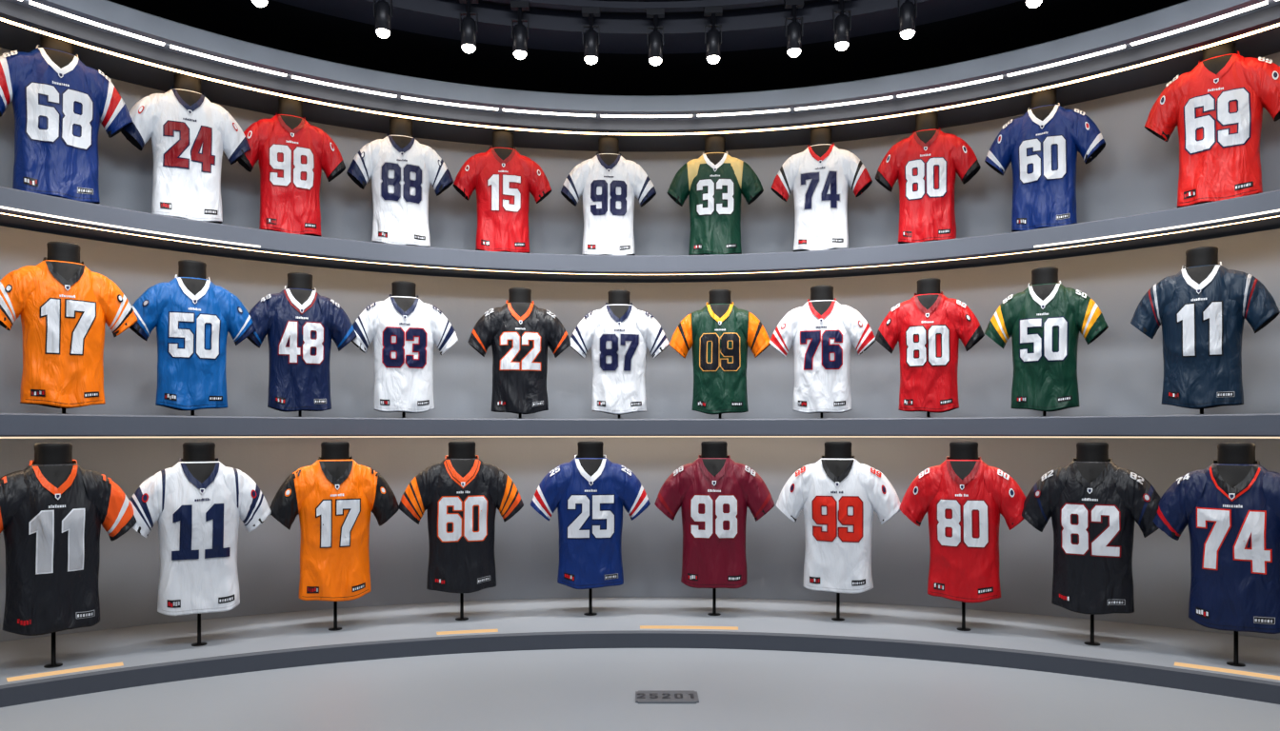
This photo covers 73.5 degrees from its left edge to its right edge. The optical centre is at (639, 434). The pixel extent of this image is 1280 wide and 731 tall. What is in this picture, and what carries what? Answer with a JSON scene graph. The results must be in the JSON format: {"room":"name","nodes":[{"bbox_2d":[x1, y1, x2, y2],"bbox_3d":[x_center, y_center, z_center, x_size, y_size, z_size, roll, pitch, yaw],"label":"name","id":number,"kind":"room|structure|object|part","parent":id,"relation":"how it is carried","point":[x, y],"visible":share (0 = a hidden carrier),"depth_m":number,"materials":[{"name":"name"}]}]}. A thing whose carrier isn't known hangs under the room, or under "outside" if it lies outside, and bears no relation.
{"room":"sports jersey showroom","nodes":[
{"label":"sports jersey showroom","id":0,"kind":"room"},
{"bbox_2d":[251,0,268,7],"bbox_3d":[-1.838,-2.223,4.139,0.100,0.305,0.080,0,0,0],"label":"ceiling spotlight","id":1,"kind":"object","parent":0,"point":[259,3],"depth_m":4.13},
{"bbox_2d":[373,0,392,38],"bbox_3d":[-1.339,-2.223,4.464,0.100,0.305,0.080,0,0,0],"label":"ceiling spotlight","id":2,"kind":"object","parent":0,"point":[382,10],"depth_m":4.43,"materials":[{"name":"black metal"}]},
{"bbox_2d":[459,0,478,53],"bbox_3d":[-0.928,-2.223,4.640,0.100,0.305,0.080,0,0,0],"label":"ceiling spotlight","id":3,"kind":"object","parent":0,"point":[469,29],"depth_m":4.62,"materials":[{"name":"black metal"}]},
{"bbox_2d":[0,437,1279,641],"bbox_3d":[0.040,0.530,1.901,10.400,1.036,7.398,0,0,0],"label":"wall","id":4,"kind":"structure","parent":0,"point":[526,545],"depth_m":5.21,"materials":[{"name":"grey paint"}]},
{"bbox_2d":[0,413,1279,439],"bbox_3d":[0.040,-0.036,3.330,10.600,0.112,7.540,0,0,0],"label":"display shelf","id":5,"kind":"object","parent":4,"relation":"attached to","point":[12,426],"visible":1,"depth_m":4.66,"materials":[{"name":"grey paint"}]},
{"bbox_2d":[0,241,137,414],"bbox_3d":[-2.743,-0.500,4.081,0.611,0.816,0.217,0,0,-35],"label":"jersey","id":6,"kind":"object","parent":5,"relation":"on","point":[65,308],"visible":1,"depth_m":4.02,"materials":[{"name":"orange fabric"}]},
{"bbox_2d":[129,260,255,416],"bbox_3d":[-2.346,-0.499,4.492,0.611,0.814,0.213,0,0,-34],"label":"jersey","id":7,"kind":"object","parent":5,"relation":"on","point":[192,316],"visible":0.98,"depth_m":4.42,"materials":[{"name":"blue fabric"}]},
{"bbox_2d":[246,272,357,417],"bbox_3d":[-1.912,-0.498,4.822,0.612,0.812,0.213,0,0,-27],"label":"jersey","id":8,"kind":"object","parent":5,"relation":"on","point":[300,325],"visible":0.98,"depth_m":4.75,"materials":[{"name":"blue fabric"}]},
{"bbox_2d":[351,280,458,418],"bbox_3d":[-1.404,-0.498,5.093,0.644,0.812,0.233,0,0,-19],"label":"jersey","id":9,"kind":"object","parent":5,"relation":"on","point":[404,330],"visible":0.98,"depth_m":5.02,"materials":[{"name":"white fabric"}]},
{"bbox_2d":[467,287,570,419],"bbox_3d":[-0.742,-0.497,5.309,0.636,0.811,0.216,0,0,-10],"label":"jersey","id":10,"kind":"object","parent":5,"relation":"on","point":[519,333],"visible":1,"depth_m":5.24,"materials":[{"name":"black fabric"}]},
{"bbox_2d":[569,289,669,419],"bbox_3d":[-0.133,-0.497,5.394,0.637,0.811,0.228,0,0,-2],"label":"jersey","id":11,"kind":"object","parent":5,"relation":"on","point":[618,334],"visible":0.98,"depth_m":5.33,"materials":[{"name":"white fabric"}]},
{"bbox_2d":[669,289,770,419],"bbox_3d":[0.502,-0.497,5.366,0.639,0.811,0.227,0,0,6],"label":"jersey","id":12,"kind":"object","parent":5,"relation":"on","point":[719,334],"visible":0.98,"depth_m":5.30,"materials":[{"name":"green fabric"}]},
{"bbox_2d":[769,285,875,419],"bbox_3d":[1.111,-0.498,5.232,0.638,0.811,0.220,0,0,10],"label":"jersey","id":13,"kind":"object","parent":5,"relation":"on","point":[821,332],"visible":1,"depth_m":5.16,"materials":[{"name":"white fabric"}]},
{"bbox_2d":[874,278,984,418],"bbox_3d":[1.683,-0.498,4.999,0.610,0.812,0.224,0,0,25],"label":"jersey","id":14,"kind":"object","parent":5,"relation":"on","point":[929,327],"visible":0.99,"depth_m":4.92,"materials":[{"name":"red fabric"}]},
{"bbox_2d":[984,266,1108,417],"bbox_3d":[2.206,-0.499,4.673,0.611,0.813,0.224,0,0,27],"label":"jersey","id":15,"kind":"object","parent":5,"relation":"on","point":[1044,321],"visible":1,"depth_m":4.60,"materials":[{"name":"green fabric"}]},
{"bbox_2d":[1130,246,1279,414],"bbox_3d":[2.740,-0.500,4.180,0.611,0.816,0.216,0,0,40],"label":"jersey","id":16,"kind":"object","parent":5,"relation":"on","point":[1202,310],"visible":0.98,"depth_m":4.11,"materials":[{"name":"blue fabric"}]},
{"bbox_2d":[0,225,1279,419],"bbox_3d":[0.040,-0.558,2.984,8.200,0.933,5.833,0,0,0],"label":"wall","id":17,"kind":"structure","parent":0,"point":[1120,372],"depth_m":5.24,"materials":[{"name":"grey paint"}]},
{"bbox_2d":[0,185,1279,282],"bbox_3d":[0.040,-1.081,3.099,9.000,0.113,6.402,0,0,0],"label":"display shelf","id":18,"kind":"object","parent":17,"relation":"attached to","point":[22,210],"visible":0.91,"depth_m":4.95,"materials":[{"name":"grey paint"}]},
{"bbox_2d":[0,36,133,204],"bbox_3d":[-2.906,-1.580,4.274,0.657,0.885,0.239,0,0,-42],"label":"jersey","id":19,"kind":"object","parent":18,"relation":"on","point":[60,103],"visible":0.96,"depth_m":4.20,"materials":[{"name":"blue fabric"}]},
{"bbox_2d":[120,73,250,223],"bbox_3d":[-2.482,-1.565,4.705,0.639,0.855,0.228,0,0,-34],"label":"jersey","id":20,"kind":"object","parent":18,"relation":"on","point":[190,133],"visible":0.98,"depth_m":4.63,"materials":[{"name":"white fabric"}]},
{"bbox_2d":[237,97,345,237],"bbox_3d":[-2.051,-1.556,5.027,0.620,0.836,0.220,0,0,-29],"label":"jersey","id":21,"kind":"object","parent":18,"relation":"on","point":[291,153],"visible":0.97,"depth_m":4.96,"materials":[{"name":"red fabric"}]},
{"bbox_2d":[346,117,453,247],"bbox_3d":[-1.486,-1.549,5.330,0.640,0.822,0.226,0,0,-21],"label":"jersey","id":22,"kind":"object","parent":18,"relation":"on","point":[401,170],"visible":0.97,"depth_m":5.26,"materials":[{"name":"white fabric"}]},
{"bbox_2d":[452,130,551,253],"bbox_3d":[-0.887,-1.545,5.534,0.630,0.813,0.216,0,0,-8],"label":"jersey","id":23,"kind":"object","parent":18,"relation":"on","point":[503,179],"visible":0.98,"depth_m":5.46,"materials":[{"name":"red fabric"}]},
{"bbox_2d":[560,137,656,255],"bbox_3d":[-0.206,-1.543,5.639,0.627,0.809,0.221,0,0,-3],"label":"jersey","id":24,"kind":"object","parent":18,"relation":"on","point":[609,183],"visible":0.98,"depth_m":5.57,"materials":[{"name":"white fabric"}]},
{"bbox_2d":[667,135,763,255],"bbox_3d":[0.493,-1.543,5.620,0.630,0.810,0.212,0,0,5],"label":"jersey","id":25,"kind":"object","parent":18,"relation":"on","point":[714,183],"visible":0.99,"depth_m":5.55,"materials":[{"name":"green fabric"}]},
{"bbox_2d":[771,126,872,251],"bbox_3d":[1.157,-1.546,5.482,0.638,0.816,0.235,0,0,14],"label":"jersey","id":26,"kind":"object","parent":18,"relation":"on","point":[820,177],"visible":0.98,"depth_m":5.41,"materials":[{"name":"white fabric"}]},
{"bbox_2d":[875,111,980,243],"bbox_3d":[1.753,-1.552,5.242,0.614,0.827,0.221,0,0,18],"label":"jersey","id":27,"kind":"object","parent":18,"relation":"on","point":[926,164],"visible":0.98,"depth_m":5.17,"materials":[{"name":"red fabric"}]},
{"bbox_2d":[984,88,1105,232],"bbox_3d":[2.312,-1.561,4.908,0.628,0.845,0.226,0,0,34],"label":"jersey","id":28,"kind":"object","parent":18,"relation":"on","point":[1042,145],"visible":0.97,"depth_m":4.83,"materials":[{"name":"blue fabric"}]},
{"bbox_2d":[1144,41,1279,207],"bbox_3d":[2.931,-1.580,4.338,0.658,0.884,0.236,0,0,38],"label":"jersey","id":29,"kind":"object","parent":18,"relation":"on","point":[1216,107],"visible":0.92,"depth_m":4.27,"materials":[{"name":"red fabric"}]},
{"bbox_2d":[0,648,1279,730],"bbox_3d":[0.000,1.190,1.500,16.000,0.100,16.000,0,0,0],"label":"floor","id":30,"kind":"structure","parent":0,"point":[580,690],"depth_m":3.66,"materials":[{"name":"grey plastic"}]},
{"bbox_2d":[0,598,1279,707],"bbox_3d":[0.040,1.094,1.901,10.400,0.091,7.398,0,0,0],"label":"display platform","id":31,"kind":"object","parent":30,"relation":"on","point":[107,660],"visible":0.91,"depth_m":4.45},
{"bbox_3d":[-2.532,1.050,3.787,0.430,0.002,0.075,0,0,-37],"label":"inset light panel","id":32,"kind":"part","parent":31,"relation":"part of","materials":[{"name":"beige plastic"}]},
{"bbox_2d":[0,442,136,668],"bbox_3d":[-2.650,0.546,3.873,0.667,1.009,0.246,0,0,-37],"label":"jersey","id":33,"kind":"object","parent":31,"relation":"on","point":[53,510],"visible":1,"depth_m":3.81,"materials":[{"name":"black fabric"}]},
{"bbox_2d":[129,442,271,646],"bbox_3d":[-2.199,0.546,4.274,0.667,1.008,0.248,0,0,-38],"label":"jersey","id":34,"kind":"object","parent":31,"relation":"on","point":[197,504],"visible":0.98,"depth_m":4.19,"materials":[{"name":"white fabric"}]},
{"bbox_2d":[269,441,399,631],"bbox_3d":[-1.638,0.547,4.606,0.667,1.007,0.230,0,0,-29],"label":"jersey","id":35,"kind":"object","parent":31,"relation":"on","point":[334,498],"visible":1,"depth_m":4.53,"materials":[{"name":"orange fabric"}]},
{"bbox_2d":[399,441,523,620],"bbox_3d":[-1.006,0.547,4.847,0.698,1.006,0.236,0,0,-15],"label":"jersey","id":36,"kind":"object","parent":31,"relation":"on","point":[461,494],"visible":1,"depth_m":4.77,"materials":[{"name":"black fabric"}]},
{"bbox_3d":[-0.915,1.050,4.545,0.321,0.002,0.073,0,0,-13],"label":"inset light panel","id":37,"kind":"part","parent":31,"relation":"part of","materials":[{"name":"beige plastic"}]},
{"bbox_2d":[530,441,650,616],"bbox_3d":[-0.288,0.547,4.981,0.698,1.006,0.232,0,0,-5],"label":"jersey","id":38,"kind":"object","parent":31,"relation":"on","point":[590,492],"visible":1,"depth_m":4.91,"materials":[{"name":"blue fabric"}]},
{"bbox_3d":[0.265,1.050,4.645,0.535,0.002,0.078,0,0,3],"label":"inset light panel","id":39,"kind":"part","parent":31,"relation":"part of","materials":[{"name":"beige plastic"}]},
{"bbox_2d":[654,441,774,616],"bbox_3d":[0.430,0.547,4.976,0.695,1.006,0.247,0,0,9],"label":"jersey","id":40,"kind":"object","parent":31,"relation":"on","point":[713,493],"visible":1,"depth_m":4.90,"materials":[{"name":"red fabric"}]},
{"bbox_2d":[776,441,900,621],"bbox_3d":[1.119,0.547,4.842,0.696,1.006,0.232,0,0,13],"label":"jersey","id":41,"kind":"object","parent":31,"relation":"on","point":[838,495],"visible":1,"depth_m":4.76,"materials":[{"name":"white fabric"}]},
{"bbox_2d":[900,441,1025,631],"bbox_3d":[1.737,0.547,4.596,0.667,1.007,0.241,0,0,25],"label":"jersey","id":42,"kind":"object","parent":31,"relation":"on","point":[964,498],"visible":1,"depth_m":4.52,"materials":[{"name":"red fabric"}]},
{"bbox_2d":[1021,442,1160,645],"bbox_3d":[2.258,0.546,4.280,0.668,1.008,0.232,0,0,36],"label":"jersey","id":43,"kind":"object","parent":31,"relation":"on","point":[1093,504],"visible":0.97,"depth_m":4.21,"materials":[{"name":"black fabric"}]},
{"bbox_2d":[1152,442,1279,666],"bbox_3d":[2.711,0.546,3.898,0.670,1.009,0.247,0,0,42],"label":"jersey","id":44,"kind":"object","parent":31,"relation":"on","point":[1230,508],"visible":1,"depth_m":3.84,"materials":[{"name":"blue fabric"}]},
{"bbox_3d":[2.622,1.050,3.778,0.457,0.002,0.076,0,0,37],"label":"inset light panel","id":45,"kind":"part","parent":31,"relation":"part of","materials":[{"name":"beige plastic"}]},
{"bbox_2d":[635,690,699,703],"bbox_3d":[0.115,1.135,3.700,0.270,0.009,0.160,0,0,0],"label":"plaque","id":46,"kind":"object","parent":30,"relation":"on","point":[641,696],"visible":1,"depth_m":3.68,"materials":[{"name":"metal"}]},
{"bbox_2d":[0,47,1279,255],"bbox_3d":[0.040,-1.549,3.027,8.500,0.822,6.046,0,0,0],"label":"wall","id":47,"kind":"structure","parent":0,"point":[1136,171],"depth_m":5.44,"materials":[{"name":"grey paint"}]},
{"bbox_2d":[0,0,1279,152],"bbox_3d":[0.040,-1.978,3.070,8.800,0.065,6.260,0,0,0],"label":"trim","id":48,"kind":"structure","parent":47,"relation":"attached to","point":[12,37],"depth_m":5.02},
{"bbox_2d":[108,0,1188,96],"bbox_3d":[0.000,-2.460,1.500,16.000,0.100,16.000,0,0,0],"label":"ceiling","id":49,"kind":"structure","parent":0,"point":[279,26],"depth_m":5.37,"materials":[{"name":"black metal"}]},
{"bbox_2d":[484,0,809,12],"bbox_3d":[0.040,-2.393,2.673,6.050,0.035,4.303,0,0,0],"label":"track","id":50,"kind":"object","parent":49,"relation":"attached to","point":[575,5],"visible":1,"depth_m":4.76,"materials":[{"name":"black metal"}]},
{"bbox_2d":[510,0,529,59],"bbox_3d":[-0.660,-2.223,4.717,0.100,0.305,0.080,0,0,0],"label":"ceiling spotlight","id":51,"kind":"object","parent":50,"relation":"attached to","point":[519,33],"depth_m":4.70,"materials":[{"name":"black metal"}]},
{"bbox_2d":[581,6,599,64],"bbox_3d":[-0.273,-2.223,4.784,0.100,0.305,0.080,0,0,0],"label":"ceiling spotlight","id":52,"kind":"object","parent":50,"relation":"attached to","point":[590,39],"depth_m":4.76,"materials":[{"name":"black metal"}]},
{"bbox_2d":[646,8,664,65],"bbox_3d":[0.086,-2.223,4.800,0.100,0.305,0.080,0,0,0],"label":"ceiling spotlight","id":53,"kind":"object","parent":50,"relation":"attached to","point":[655,40],"depth_m":4.78,"materials":[{"name":"black metal"}]},
{"bbox_2d":[703,6,722,63],"bbox_3d":[0.409,-2.223,4.777,0.100,0.305,0.080,0,0,0],"label":"ceiling spotlight","id":54,"kind":"object","parent":50,"relation":"attached to","point":[713,38],"depth_m":4.76,"materials":[{"name":"black metal"}]},
{"bbox_2d":[784,0,803,57],"bbox_3d":[0.844,-2.223,4.690,0.100,0.305,0.080,0,0,0],"label":"ceiling spotlight","id":55,"kind":"object","parent":50,"relation":"attached to","point":[794,30],"depth_m":4.67,"materials":[{"name":"black metal"}]},
{"bbox_2d":[273,0,1021,54],"bbox_3d":[0.040,-2.355,2.796,6.900,0.110,4.908,0,0,0],"label":"track lights","id":56,"kind":"object","parent":49,"relation":"attached to","point":[758,29],"depth_m":4.87},
{"bbox_2d":[831,0,851,50],"bbox_3d":[1.087,-2.223,4.612,0.100,0.305,0.080,0,0,0],"label":"ceiling spotlight","id":57,"kind":"object","parent":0,"point":[842,25],"depth_m":4.59,"materials":[{"name":"black metal"}]},
{"bbox_2d":[898,0,917,39],"bbox_3d":[1.397,-2.223,4.476,0.100,0.305,0.080,0,0,0],"label":"ceiling spotlight","id":58,"kind":"object","parent":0,"point":[908,10],"depth_m":4.45,"materials":[{"name":"black metal"}]},
{"bbox_2d":[1024,0,1042,7],"bbox_3d":[1.908,-2.223,4.148,0.100,0.305,0.080,0,0,0],"label":"ceiling spotlight","id":59,"kind":"object","parent":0,"point":[1030,3],"depth_m":4.13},
{"bbox_3d":[0.040,-2.265,3.076,8.840,0.290,6.288,0,0,0],"label":"wall","id":60,"kind":"structure","parent":0,"visible":0},
{"bbox_2d":[29,0,164,45],"bbox_3d":[-2.635,-2.003,4.185,0.042,0.013,0.576,0,0,42],"label":"light segment","id":61,"kind":"object","parent":60,"relation":"attached to","point":[30,2],"visible":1,"depth_m":4.17,"materials":[{"name":"white plastic"}]},
{"bbox_2d":[170,44,287,77],"bbox_3d":[-2.197,-2.003,4.600,0.576,0.013,0.041,0,0,-39],"label":"light segment","id":62,"kind":"object","parent":60,"relation":"attached to","point":[171,46],"visible":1,"depth_m":4.59,"materials":[{"name":"white plastic"}]},
{"bbox_2d":[291,75,397,98],"bbox_3d":[-1.696,-2.003,4.936,0.576,0.013,0.041,0,0,-29],"label":"light segment","id":63,"kind":"object","parent":60,"relation":"attached to","point":[292,76],"visible":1,"depth_m":4.93,"materials":[{"name":"white plastic"}]},
{"bbox_2d":[400,96,498,110],"bbox_3d":[-1.145,-2.003,5.183,0.576,0.013,0.041,0,0,-19],"label":"light segment","id":64,"kind":"object","parent":60,"relation":"attached to","point":[402,97],"visible":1,"depth_m":5.19,"materials":[{"name":"white plastic"}]},
{"bbox_2d":[502,108,596,117],"bbox_3d":[-0.561,-2.003,5.333,0.576,0.013,0.041,0,0,-10],"label":"light segment","id":65,"kind":"object","parent":60,"relation":"attached to","point":[504,110],"visible":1,"depth_m":5.34,"materials":[{"name":"white plastic"}]},
{"bbox_2d":[0,17,1279,135],"bbox_3d":[0.040,-1.954,2.983,7.564,0.012,5.199,0,0,0],"label":"led strip","id":66,"kind":"object","parent":60,"relation":"attached to","point":[1,19],"visible":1,"depth_m":4.93,"materials":[{"name":"white plastic"}]},
{"bbox_2d":[7,0,1279,119],"bbox_3d":[0.040,-2.046,3.085,8.900,0.103,6.331,0,0,0],"label":"trim","id":67,"kind":"structure","parent":60,"relation":"attached to","point":[107,12],"depth_m":4.83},
{"bbox_2d":[600,114,692,118],"bbox_3d":[0.040,-2.003,5.384,0.576,0.013,0.042,0,0,0],"label":"light segment","id":68,"kind":"object","parent":60,"relation":"attached to","point":[602,115],"visible":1,"depth_m":5.39,"materials":[{"name":"white plastic"}]},
{"bbox_2d":[697,108,790,117],"bbox_3d":[0.641,-2.003,5.333,0.576,0.013,0.041,0,0,10],"label":"light segment","id":69,"kind":"object","parent":60,"relation":"attached to","point":[786,110],"visible":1,"depth_m":5.34,"materials":[{"name":"white plastic"}]},
{"bbox_2d":[794,96,892,110],"bbox_3d":[1.225,-2.003,5.183,0.576,0.013,0.041,0,0,19],"label":"light segment","id":70,"kind":"object","parent":60,"relation":"attached to","point":[888,97],"visible":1,"depth_m":5.19,"materials":[{"name":"white plastic"}]},
{"bbox_2d":[897,75,1002,98],"bbox_3d":[1.776,-2.003,4.936,0.576,0.013,0.041,0,0,29],"label":"light segment","id":71,"kind":"object","parent":60,"relation":"attached to","point":[1001,76],"visible":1,"depth_m":4.93,"materials":[{"name":"white plastic"}]},
{"bbox_2d":[1007,44,1125,77],"bbox_3d":[2.277,-2.003,4.600,0.576,0.013,0.041,0,0,39],"label":"light segment","id":72,"kind":"object","parent":60,"relation":"attached to","point":[1123,46],"visible":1,"depth_m":4.59,"materials":[{"name":"white plastic"}]},
{"bbox_2d":[1130,0,1267,45],"bbox_3d":[2.715,-2.003,4.185,0.042,0.013,0.576,0,0,-42],"label":"light segment","id":73,"kind":"object","parent":60,"relation":"attached to","point":[1265,2],"visible":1,"depth_m":4.17,"materials":[{"name":"white plastic"}]}
]}

